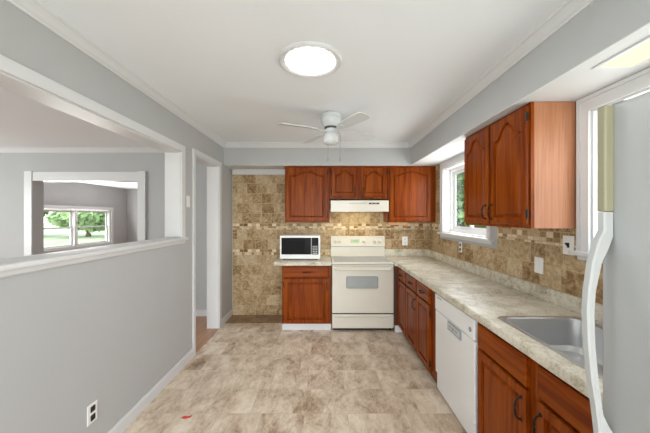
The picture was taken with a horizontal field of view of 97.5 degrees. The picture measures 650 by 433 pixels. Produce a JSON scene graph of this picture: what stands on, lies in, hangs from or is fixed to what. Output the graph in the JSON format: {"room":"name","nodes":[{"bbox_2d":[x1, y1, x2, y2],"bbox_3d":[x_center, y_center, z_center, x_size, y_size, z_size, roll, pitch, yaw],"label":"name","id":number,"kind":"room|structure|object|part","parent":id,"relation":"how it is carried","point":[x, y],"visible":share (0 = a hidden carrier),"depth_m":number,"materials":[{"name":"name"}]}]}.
{"room":"kitchen","nodes":[
{"label":"kitchen","id":0,"kind":"room"},
{"bbox_2d":[44,182,126,250],"bbox_3d":[-7.490,0.237,4.300,0.180,2.525,13.000,0,0,0],"label":"wall","id":1,"kind":"structure","parent":0,"point":[55,193],"depth_m":9.11,"materials":[{"name":"grey paint"}]},
{"bbox_2d":[44,205,113,252],"bbox_3d":[-7.476,0.347,8.360,0.188,1.315,3.180,0,0,0],"label":"window","id":2,"kind":"structure","parent":1,"relation":"in","point":[73,211],"depth_m":8.54,"materials":[{"name":"white paint"}]},
{"bbox_3d":[-7.530,0.089,7.680,0.020,0.518,1.540,0,0,0],"label":"sash","id":3,"kind":"part","parent":2,"relation":"part of","materials":[{"name":"clear glass"}]},
{"bbox_3d":[-7.500,0.586,7.680,0.020,0.558,1.540,0,0,0],"label":"sash","id":4,"kind":"part","parent":2,"relation":"part of","materials":[{"name":"white plastic"}]},
{"bbox_3d":[-7.530,0.089,9.180,0.020,0.518,1.260,0,0,0],"label":"sash","id":5,"kind":"part","parent":2,"relation":"part of","materials":[{"name":"clear glass"}]},
{"bbox_3d":[-7.500,0.586,9.180,0.020,0.558,1.260,0,0,0],"label":"sash","id":6,"kind":"part","parent":2,"relation":"part of","materials":[{"name":"clear glass"}]},
{"bbox_2d":[0,153,206,309],"bbox_3d":[-4.480,0.237,4.365,5.840,2.525,0.130,0,0,0],"label":"wall","id":7,"kind":"structure","parent":0,"point":[13,166],"depth_m":4.30,"materials":[{"name":"grey paint"}]},
{"bbox_2d":[0,148,164,152],"bbox_3d":[-4.480,-0.994,4.271,5.840,0.062,0.058,0,0,0],"label":"crown molding","id":8,"kind":"structure","parent":7,"relation":"attached to","point":[2,150],"depth_m":4.27,"materials":[{"name":"white paint"}]},
{"bbox_2d":[24,171,145,255],"bbox_3d":[-3.606,0.410,4.361,1.815,2.180,0.178,0,0,0],"label":"door frame","id":9,"kind":"structure","parent":7,"relation":"in","point":[33,181],"depth_m":4.28,"materials":[{"name":"white paint"}]},
{"bbox_3d":[-4.457,0.410,4.277,0.112,2.180,0.010,0,0,0],"label":"casing post","id":10,"kind":"part","parent":9,"relation":"part of","materials":[{"name":"white paint"}]},
{"bbox_3d":[-2.754,0.410,4.277,0.112,2.180,0.010,0,0,0],"label":"casing post","id":11,"kind":"part","parent":9,"relation":"part of","materials":[{"name":"white paint"}]},
{"bbox_2d":[196,310,206,315],"bbox_3d":[-2.128,1.452,4.293,1.136,0.095,0.014,0,0,0],"label":"baseboard","id":12,"kind":"structure","parent":7,"relation":"attached to","point":[198,312],"depth_m":4.29,"materials":[{"name":"white paint"}]},
{"bbox_2d":[0,0,231,432],"bbox_3d":[-1.490,0.237,1.075,0.140,2.525,6.550,0,0,0],"label":"wall","id":13,"kind":"structure","parent":0,"point":[107,331],"depth_m":1.74,"materials":[{"name":"grey paint"}]},
{"bbox_2d":[87,400,96,426],"bbox_3d":[-1.415,1.195,1.735,0.010,0.118,0.074,0,0,0],"label":"wall outlet","id":14,"kind":"object","parent":13,"relation":"attached to","point":[92,408],"visible":1,"depth_m":1.73,"materials":[{"name":"white plastic"}]},
{"bbox_2d":[0,54,188,277],"bbox_3d":[-1.485,-0.217,1.674,0.210,0.970,2.428,0,0,0],"label":"trim","id":15,"kind":"structure","parent":13,"relation":"attached to","point":[15,77],"depth_m":1.78,"materials":[{"name":"white paint"}]},
{"bbox_3d":[-1.485,0.223,1.674,0.210,0.030,2.428,0,0,0],"label":"sill","id":16,"kind":"part","parent":15,"relation":"part of","materials":[{"name":"white paint"}]},
{"bbox_2d":[6,0,226,147],"bbox_3d":[-1.391,-0.994,0.900,0.058,0.062,6.200,0,0,0],"label":"crown molding","id":17,"kind":"structure","parent":13,"relation":"attached to","point":[35,9],"depth_m":1.75,"materials":[{"name":"white paint"}]},
{"bbox_2d":[107,348,192,432],"bbox_3d":[-1.413,1.454,0.422,0.014,0.092,5.245,0,0,0],"label":"baseboard","id":18,"kind":"structure","parent":13,"relation":"attached to","point":[132,414],"depth_m":2.27,"materials":[{"name":"white paint"}]},
{"bbox_2d":[186,196,189,206],"bbox_3d":[-1.414,-0.155,2.955,0.011,0.118,0.072,0,0,0],"label":"light switch","id":19,"kind":"object","parent":13,"relation":"attached to","point":[187,197],"visible":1,"depth_m":2.94,"materials":[{"name":"white plastic"}]},
{"bbox_2d":[192,148,221,356],"bbox_3d":[-1.489,0.385,3.462,0.170,2.230,0.819,0,0,0],"label":"door frame","id":20,"kind":"structure","parent":13,"relation":"in","point":[214,167],"depth_m":3.79,"materials":[{"name":"white paint"}]},
{"bbox_2d":[222,309,232,325],"bbox_3d":[-1.413,1.454,4.106,0.014,0.092,0.463,0,0,0],"label":"baseboard","id":21,"kind":"structure","parent":13,"relation":"attached to","point":[229,314],"depth_m":4.11,"materials":[{"name":"white paint"}]},
{"bbox_2d":[127,189,136,241],"bbox_3d":[-4.350,0.237,10.725,6.100,2.525,0.150,0,0,0],"label":"wall","id":22,"kind":"structure","parent":0,"point":[131,193],"depth_m":10.65,"materials":[{"name":"grey paint"}]},
{"bbox_2d":[196,328,218,351],"bbox_3d":[-1.488,1.496,3.453,0.144,0.009,0.706,0,0,0],"label":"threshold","id":23,"kind":"structure","parent":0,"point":[208,333],"depth_m":3.50,"materials":[{"name":"brown wood"}]},
{"bbox_2d":[232,175,232,309],"bbox_3d":[0.011,0.237,4.425,3.142,2.525,0.150,0,0,0],"label":"wall","id":24,"kind":"structure","parent":0,"point":[232,175],"depth_m":4.35,"materials":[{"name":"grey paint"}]},
{"bbox_2d":[232,169,284,174],"bbox_3d":[-0.992,-0.677,4.337,0.833,0.082,0.026,0,0,0],"label":"trim","id":25,"kind":"structure","parent":24,"relation":"attached to","point":[234,171],"depth_m":4.32,"materials":[{"name":"white paint"}]},
{"bbox_2d":[233,175,427,314],"bbox_3d":[0.083,0.432,4.344,2.976,2.135,0.012,0,0,0],"label":"tiled wall","id":26,"kind":"structure","parent":24,"relation":"attached to","point":[259,223],"depth_m":4.34,"materials":[{"name":"tile"}]},
{"bbox_2d":[285,166,329,221],"bbox_3d":[-0.251,-0.317,4.176,0.632,0.799,0.318,0,0,0],"label":"upper cabinet","id":27,"kind":"object","parent":26,"relation":"attached to","point":[307,188],"visible":1,"depth_m":4.02,"materials":[{"name":"brown wood"}]},
{"bbox_2d":[330,166,386,199],"bbox_3d":[0.478,-0.484,4.160,0.812,0.464,0.350,0,0,0],"label":"upper cabinet","id":28,"kind":"object","parent":26,"relation":"attached to","point":[346,182],"visible":0.98,"depth_m":4.02,"materials":[{"name":"brown wood"}]},
{"bbox_3d":[0.271,-0.485,4.032,0.353,0.414,0.024,0,0,0],"label":"door","id":29,"kind":"part","parent":28,"relation":"part of","materials":[{"name":"brown wood"}]},
{"bbox_2d":[330,200,388,211],"bbox_3d":[0.475,-0.145,4.109,0.792,0.155,0.441,0,0,0],"label":"range hood","id":30,"kind":"object","parent":28,"relation":"attached to","point":[335,205],"visible":1,"depth_m":3.90,"materials":[{"name":"metal"}]},
{"bbox_3d":[0.685,-0.485,4.032,0.353,0.414,0.024,0,0,0],"label":"door","id":31,"kind":"part","parent":28,"relation":"part of","materials":[{"name":"brown wood"}]},
{"bbox_2d":[402,237,407,244],"bbox_3d":[1.215,0.372,4.333,0.085,0.135,0.009,0,0,0],"label":"wall outlet","id":32,"kind":"object","parent":26,"relation":"attached to","point":[404,239],"visible":1,"depth_m":4.33,"materials":[{"name":"white plastic"}]},
{"bbox_2d":[383,166,435,224],"bbox_3d":[1.230,-0.295,4.176,0.682,0.841,0.318,0,0,0],"label":"upper cabinet","id":33,"kind":"object","parent":26,"relation":"attached to","point":[411,190],"visible":0.99,"depth_m":4.02,"materials":[{"name":"brown wood"}]},
{"bbox_3d":[1.046,0.104,4.090,0.286,0.042,0.030,0,0,0],"label":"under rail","id":34,"kind":"part","parent":33,"relation":"part of","materials":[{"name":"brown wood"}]},
{"bbox_3d":[1.208,-0.315,4.032,0.582,0.755,0.024,0,0,0],"label":"door","id":35,"kind":"part","parent":33,"relation":"part of","materials":[{"name":"brown wood"}]},
{"bbox_2d":[0,0,566,188],"bbox_3d":[-2.909,-1.085,4.250,9.382,0.120,13.200,0,0,0],"label":"ceiling","id":36,"kind":"structure","parent":0,"point":[404,62],"depth_m":1.83,"materials":[{"name":"paint"}]},
{"bbox_2d":[279,41,341,77],"bbox_3d":[-0.095,-1.016,1.873,0.414,0.018,0.414,0,0,0],"label":"recessed light","id":37,"kind":"object","parent":36,"relation":"in","point":[307,59],"visible":1,"depth_m":1.83,"materials":[{"name":"white paint"}]},
{"bbox_2d":[278,111,374,160],"bbox_3d":[0.064,-0.785,2.875,0.862,0.479,0.808,0,0,17],"label":"ceiling fan","id":38,"kind":"object","parent":36,"relation":"hanging from","point":[331,121],"visible":1,"depth_m":2.79,"materials":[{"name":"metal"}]},
{"bbox_3d":[-0.258,-0.860,2.712,0.382,0.033,0.126,0,0,-25],"label":"blade","id":39,"kind":"part","parent":38,"relation":"part of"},
{"bbox_3d":[-0.126,-0.860,3.158,0.127,0.033,0.382,0,0,-32],"label":"blade","id":40,"kind":"part","parent":38,"relation":"part of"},
{"bbox_3d":[0.060,-0.778,2.860,0.164,0.123,0.164,0,0,0],"label":"globe","id":41,"kind":"part","parent":38,"relation":"part of"},
{"bbox_3d":[0.246,-0.860,2.562,0.127,0.033,0.382,0,0,-32],"label":"blade","id":42,"kind":"part","parent":38,"relation":"part of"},
{"bbox_3d":[0.364,-0.860,3.035,0.382,0.033,0.127,0,0,-30],"label":"blade","id":43,"kind":"part","parent":38,"relation":"part of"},
{"bbox_2d":[123,316,466,432],"bbox_3d":[-2.909,1.560,4.250,9.382,0.120,13.200,0,0,0],"label":"floor","id":44,"kind":"structure","parent":0,"point":[246,377],"depth_m":2.50,"materials":[{"name":"tile"}]},
{"bbox_2d":[225,315,281,322],"bbox_3d":[-0.997,1.498,4.169,0.844,0.003,0.338,0,0,0],"label":"floor strip","id":45,"kind":"object","parent":44,"relation":"on","point":[234,318],"visible":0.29,"depth_m":4.14,"materials":[{"name":"brown tile"}]},
{"bbox_2d":[282,266,330,329],"bbox_3d":[-0.242,1.072,4.012,0.645,0.856,0.640,0,0,0],"label":"base cabinet","id":46,"kind":"object","parent":44,"relation":"on","point":[306,290],"visible":0.97,"depth_m":3.73,"materials":[{"name":"brown wood"}]},
{"bbox_2d":[274,256,330,265],"bbox_3d":[-0.292,0.619,4.027,0.751,0.048,0.618,0,0,0],"label":"countertop","id":47,"kind":"structure","parent":46,"relation":"on","point":[324,260],"depth_m":3.72,"materials":[{"name":"stone"}]},
{"bbox_2d":[280,234,320,259],"bbox_3d":[-0.341,0.428,4.079,0.548,0.334,0.413,0,0,0],"label":"microwave","id":48,"kind":"object","parent":47,"relation":"on","point":[292,246],"visible":1,"depth_m":3.88,"materials":[{"name":"white plastic"}]},
{"bbox_3d":[-0.392,0.403,3.880,0.403,0.228,0.010,0,0,0],"label":"door","id":49,"kind":"part","parent":48,"relation":"part of","materials":[{"name":"black glass"}]},
{"bbox_3d":[-0.136,0.403,3.880,0.094,0.228,0.010,0,0,0],"label":"control panel","id":50,"kind":"part","parent":48,"relation":"part of","materials":[{"name":"black glass"}]},
{"bbox_3d":[-0.243,0.731,3.739,0.593,0.141,0.024,0,0,0],"label":"drawer","id":51,"kind":"part","parent":46,"relation":"part of","materials":[{"name":"brown wood"}]},
{"bbox_3d":[-0.243,1.105,3.739,0.593,0.580,0.024,0,0,0],"label":"door","id":52,"kind":"part","parent":46,"relation":"part of","materials":[{"name":"brown wood"}]},
{"bbox_2d":[331,236,393,329],"bbox_3d":[0.493,0.897,3.990,0.809,1.205,0.694,0,0,0],"label":"range","id":53,"kind":"object","parent":44,"relation":"on","point":[362,277],"visible":1,"depth_m":3.71,"materials":[{"name":"metal"}]},
{"bbox_2d":[350,239,359,242],"bbox_3d":[0.454,0.375,4.285,0.140,0.074,0.014,0,0,0],"label":"clock","id":54,"kind":"object","parent":53,"relation":"on","point":[351,240],"depth_m":4.28,"materials":[{"name":"green"}]},
{"bbox_3d":[0.493,0.595,4.010,0.749,0.004,0.490,0,0,0],"label":"glass","id":55,"kind":"part","parent":53,"relation":"part of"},
{"bbox_3d":[0.493,0.612,4.005,0.809,0.030,0.600,0,0,0],"label":"cooktop frame","id":56,"kind":"part","parent":53,"relation":"part of","materials":[{"name":"metal"}]},
{"bbox_3d":[0.493,1.365,3.729,0.801,0.181,0.049,0,0,0],"label":"storage drawer","id":57,"kind":"part","parent":53,"relation":"part of","materials":[{"name":"metal"}]},
{"bbox_3d":[0.493,0.945,3.729,0.801,0.626,0.049,0,0,0],"label":"oven door","id":58,"kind":"part","parent":53,"relation":"part of","materials":[{"name":"metal"}]},
{"bbox_3d":[0.493,0.682,3.675,0.757,0.026,0.064,0,0,0],"label":"handle","id":59,"kind":"part","parent":53,"relation":"part of","materials":[{"name":"metal"}]},
{"bbox_2d":[394,266,436,382],"bbox_3d":[1.229,1.072,3.095,0.662,0.856,1.265,0,0,0],"label":"base cabinet","id":60,"kind":"object","parent":44,"relation":"on","point":[414,302],"visible":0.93,"depth_m":2.94,"materials":[{"name":"brown wood"}]},
{"bbox_3d":[0.947,0.724,3.486,0.024,0.140,0.347,0,0,0],"label":"drawer","id":61,"kind":"part","parent":60,"relation":"part of","materials":[{"name":"brown wood"}]},
{"bbox_3d":[0.947,1.101,3.486,0.024,0.587,0.347,0,0,0],"label":"door","id":62,"kind":"part","parent":60,"relation":"part of","materials":[{"name":"brown wood"}]},
{"bbox_3d":[0.947,0.724,3.115,0.024,0.140,0.355,0,0,0],"label":"drawer","id":63,"kind":"part","parent":60,"relation":"part of","materials":[{"name":"brown wood"}]},
{"bbox_3d":[0.947,1.101,3.115,0.024,0.587,0.355,0,0,0],"label":"door","id":64,"kind":"part","parent":60,"relation":"part of","materials":[{"name":"brown wood"}]},
{"bbox_3d":[0.970,1.028,3.079,0.020,0.768,1.233,0,0,0],"label":"frame","id":65,"kind":"part","parent":60,"relation":"part of","materials":[{"name":"brown wood"}]},
{"bbox_3d":[0.947,0.724,2.741,0.024,0.140,0.353,0,0,0],"label":"drawer","id":66,"kind":"part","parent":60,"relation":"part of","materials":[{"name":"brown wood"}]},
{"bbox_3d":[0.947,1.101,2.741,0.024,0.587,0.353,0,0,0],"label":"door","id":67,"kind":"part","parent":60,"relation":"part of","materials":[{"name":"brown wood"}]},
{"bbox_2d":[385,249,602,407],"bbox_3d":[1.237,0.572,2.561,0.666,0.143,3.552,0,0,0],"label":"countertop","id":68,"kind":"structure","parent":60,"relation":"on","point":[484,294],"depth_m":2.04,"materials":[{"name":"stone"}]},
{"bbox_2d":[498,316,602,379],"bbox_3d":[1.268,0.677,1.288,0.516,0.179,0.805,0,0,0],"label":"sink","id":69,"kind":"object","parent":68,"relation":"in","point":[562,335],"visible":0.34,"depth_m":1.65,"materials":[{"name":"metal"}]},
{"bbox_2d":[435,293,477,432],"bbox_3d":[1.232,1.076,2.128,0.592,0.848,0.640,0,0,0],"label":"dishwasher","id":70,"kind":"object","parent":44,"relation":"on","point":[456,331],"visible":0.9,"depth_m":2.03,"materials":[{"name":"white metal"}]},
{"bbox_3d":[0.938,0.828,2.082,0.002,0.044,0.184,0,0,0],"label":"grip plate","id":71,"kind":"part","parent":70,"relation":"part of","materials":[{"name":"white plastic"}]},
{"bbox_3d":[0.969,0.723,2.128,0.047,0.135,0.640,0,0,0],"label":"control panel","id":72,"kind":"part","parent":70,"relation":"part of","materials":[{"name":"white plastic"}]},
{"bbox_3d":[0.977,1.399,2.128,0.033,0.131,0.632,0,0,0],"label":"kick panel","id":73,"kind":"part","parent":70,"relation":"part of","materials":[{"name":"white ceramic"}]},
{"bbox_2d":[478,322,592,432],"bbox_3d":[1.230,1.072,1.291,0.660,0.856,1.002,0,0,0],"label":"base cabinet","id":74,"kind":"object","parent":44,"relation":"on","point":[517,394],"visible":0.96,"depth_m":1.36,"materials":[{"name":"brown wood"}]},
{"bbox_3d":[0.947,0.731,1.542,0.024,0.141,0.419,0,0,0],"label":"drawer","id":75,"kind":"part","parent":74,"relation":"part of","materials":[{"name":"brown wood"}]},
{"bbox_3d":[0.947,1.105,1.542,0.024,0.580,0.419,0,0,0],"label":"door","id":76,"kind":"part","parent":74,"relation":"part of","materials":[{"name":"brown wood"}]},
{"bbox_3d":[0.917,0.915,1.359,0.035,0.125,0.018,0,0,0],"label":"handle","id":77,"kind":"part","parent":74,"relation":"part of","materials":[{"name":"brown metal"}]},
{"bbox_3d":[0.917,0.915,1.236,0.035,0.125,0.018,0,0,0],"label":"handle","id":78,"kind":"part","parent":74,"relation":"part of","materials":[{"name":"brown metal"}]},
{"bbox_3d":[0.947,1.105,1.051,0.024,0.580,0.422,0,0,0],"label":"door","id":79,"kind":"part","parent":74,"relation":"part of","materials":[{"name":"brown wood"}]},
{"bbox_3d":[0.947,0.731,1.051,0.024,0.141,0.422,0,0,0],"label":"drawer","id":80,"kind":"part","parent":74,"relation":"part of","materials":[{"name":"brown wood"}]},
{"bbox_2d":[581,91,649,432],"bbox_3d":[1.083,0.606,0.345,0.845,1.789,0.810,0,0,0],"label":"refrigerator","id":81,"kind":"object","parent":44,"relation":"on","point":[621,240],"visible":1,"depth_m":0.70,"materials":[{"name":"metal"}]},
{"bbox_3d":[0.692,0.294,0.727,0.064,0.611,0.023,0,0,0],"label":"handle","id":82,"kind":"part","parent":81,"relation":"part of","materials":[{"name":"plastic"}]},
{"bbox_3d":[0.715,-0.146,0.727,0.024,0.269,0.023,0,0,0],"label":"handle trim","id":83,"kind":"part","parent":81,"relation":"part of","materials":[{"name":"plastic"}]},
{"bbox_3d":[0.759,0.298,0.345,0.068,1.163,0.810,0,0,0],"label":"door","id":84,"kind":"part","parent":81,"relation":"part of","materials":[{"name":"metal"}]},
{"bbox_2d":[224,0,649,164],"bbox_3d":[0.081,-0.874,1.075,3.002,0.303,6.550,0,0,0],"label":"soffit","id":85,"kind":"structure","parent":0,"point":[603,23],"depth_m":1.87,"materials":[{"name":"grey paint"}]},
{"bbox_2d":[225,142,408,147],"bbox_3d":[-0.107,-0.994,3.971,2.565,0.062,0.058,0,0,0],"label":"crown molding","id":86,"kind":"structure","parent":85,"relation":"attached to","point":[228,144],"depth_m":3.97,"materials":[{"name":"white paint"}]},
{"bbox_2d":[408,0,594,147],"bbox_3d":[1.176,-0.994,0.900,0.058,0.062,6.200,0,0,0],"label":"crown molding","id":87,"kind":"structure","parent":85,"relation":"attached to","point":[569,9],"depth_m":1.75,"materials":[{"name":"white paint"}]},
{"bbox_2d":[224,22,649,168],"bbox_3d":[0.081,-0.720,1.075,3.002,0.004,6.550,0,0,0],"label":"soffit underside","id":88,"kind":"structure","parent":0,"point":[580,81],"depth_m":1.60,"materials":[{"name":"white paint"}]},
{"bbox_2d":[591,36,649,69],"bbox_3d":[1.385,-0.714,1.050,0.190,0.008,0.660,0,0,0],"label":"soffit light","id":89,"kind":"object","parent":88,"relation":"attached to","point":[638,54],"visible":1,"depth_m":1.29,"materials":[{"name":"white paint"}]},
{"bbox_3d":[1.385,-0.715,1.050,0.155,0.005,0.609,0,0,0],"label":"light panel","id":90,"kind":"part","parent":89,"relation":"part of","materials":[{"name":"white plastic"}]},
{"bbox_2d":[440,226,496,248],"bbox_3d":[1.662,0.287,1.150,0.160,2.625,6.700,0,0,0],"label":"wall","id":91,"kind":"structure","parent":0,"point":[494,245],"depth_m":2.86,"materials":[{"name":"grey paint"}]},
{"bbox_2d":[437,153,494,244],"bbox_3d":[1.635,-0.226,3.272,0.215,0.981,1.235,0,0,0],"label":"window","id":92,"kind":"structure","parent":91,"relation":"in","point":[449,169],"depth_m":3.71,"materials":[{"name":"white paint"}]},
{"bbox_3d":[1.696,-0.210,3.495,0.018,0.740,0.480,0,0,0],"label":"sash","id":93,"kind":"part","parent":92,"relation":"part of","materials":[{"name":"white plastic"}]},
{"bbox_3d":[1.565,0.224,3.272,0.075,0.028,1.235,0,0,0],"label":"sill","id":94,"kind":"part","parent":92,"relation":"part of","materials":[{"name":"white paint"}]},
{"bbox_3d":[1.682,-0.210,3.272,0.050,0.816,1.001,0,0,0],"label":"frame","id":95,"kind":"part","parent":92,"relation":"part of","materials":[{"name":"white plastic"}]},
{"bbox_3d":[1.676,-0.210,3.050,0.018,0.740,0.480,0,0,0],"label":"sash","id":96,"kind":"part","parent":92,"relation":"part of","materials":[{"name":"white plastic"}]},
{"bbox_2d":[428,164,602,304],"bbox_3d":[1.577,-0.034,2.555,0.010,1.368,3.590,0,0,0],"label":"tiled wall","id":97,"kind":"structure","parent":91,"relation":"attached to","point":[517,248],"depth_m":2.22,"materials":[{"name":"tile"}]},
{"bbox_2d":[459,242,461,252],"bbox_3d":[1.567,0.355,3.300,0.010,0.118,0.074,0,0,0],"label":"wall outlet","id":98,"kind":"object","parent":97,"relation":"attached to","point":[460,243],"visible":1,"depth_m":3.29,"materials":[{"name":"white plastic"}]},
{"bbox_2d":[464,102,575,228],"bbox_3d":[1.396,-0.321,2.188,0.345,0.791,0.824,0,0,0],"label":"upper cabinet","id":99,"kind":"object","parent":97,"relation":"attached to","point":[520,168],"visible":1,"depth_m":1.80,"materials":[{"name":"brown wood"}]},
{"bbox_3d":[1.271,-0.321,2.393,0.024,0.747,0.375,0,0,0],"label":"door","id":100,"kind":"part","parent":99,"relation":"part of","materials":[{"name":"brown wood"}]},
{"bbox_3d":[1.294,-0.321,2.188,0.020,0.791,0.824,0,0,0],"label":"frame","id":101,"kind":"part","parent":99,"relation":"part of","materials":[{"name":"brown wood"}]},
{"bbox_3d":[1.271,-0.321,1.982,0.024,0.747,0.387,0,0,0],"label":"door","id":102,"kind":"part","parent":99,"relation":"part of","materials":[{"name":"brown wood"}]},
{"bbox_2d":[534,257,543,273],"bbox_3d":[1.566,0.358,2.090,0.011,0.118,0.085,0,0,0],"label":"light switch","id":103,"kind":"object","parent":97,"relation":"attached to","point":[538,262],"visible":1,"depth_m":2.08,"materials":[{"name":"white plastic"}]},
{"bbox_2d":[563,235,574,254],"bbox_3d":[1.558,0.185,1.835,0.026,0.122,0.085,0,0,0],"label":"light switch","id":104,"kind":"object","parent":97,"relation":"attached to","point":[568,241],"visible":1,"depth_m":1.83,"materials":[{"name":"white plastic"}]},
{"bbox_2d":[568,67,649,263],"bbox_3d":[1.635,-0.226,1.205,0.215,0.981,1.180,0,0,0],"label":"window","id":105,"kind":"structure","parent":91,"relation":"in","point":[637,84],"depth_m":1.69,"materials":[{"name":"white paint"}]},
{"bbox_3d":[1.565,0.224,1.205,0.075,0.028,1.180,0,0,0],"label":"sill","id":106,"kind":"part","parent":105,"relation":"part of","materials":[{"name":"white paint"}]},
{"label":"outside","id":107,"kind":"structure","parent":0,"visible":0},
{"bbox_2d":[44,223,104,246],"bbox_3d":[-15.000,2.150,25.000,150.000,0.100,130.000,0,0,0],"label":"lawn","id":108,"kind":"structure","parent":107,"point":[52,237],"depth_m":29.92,"materials":[{"name":"green plant"}]},
{"bbox_2d":[46,212,104,236],"bbox_3d":[-24.429,-0.179,29.430,6.412,4.616,6.146,0,0,0],"label":"tree","id":109,"kind":"object","parent":108,"relation":"on","point":[61,219],"visible":0.34,"depth_m":27.74,"materials":[{"name":"green plant"}]},
{"bbox_2d":[457,172,485,227],"bbox_3d":[4.664,-0.282,9.333,2.985,4.777,2.952,0,0,0],"label":"tree","id":110,"kind":"object","parent":108,"relation":"on","point":[460,177],"visible":0.1,"depth_m":8.76,"materials":[{"name":"green plant"}]}
]}

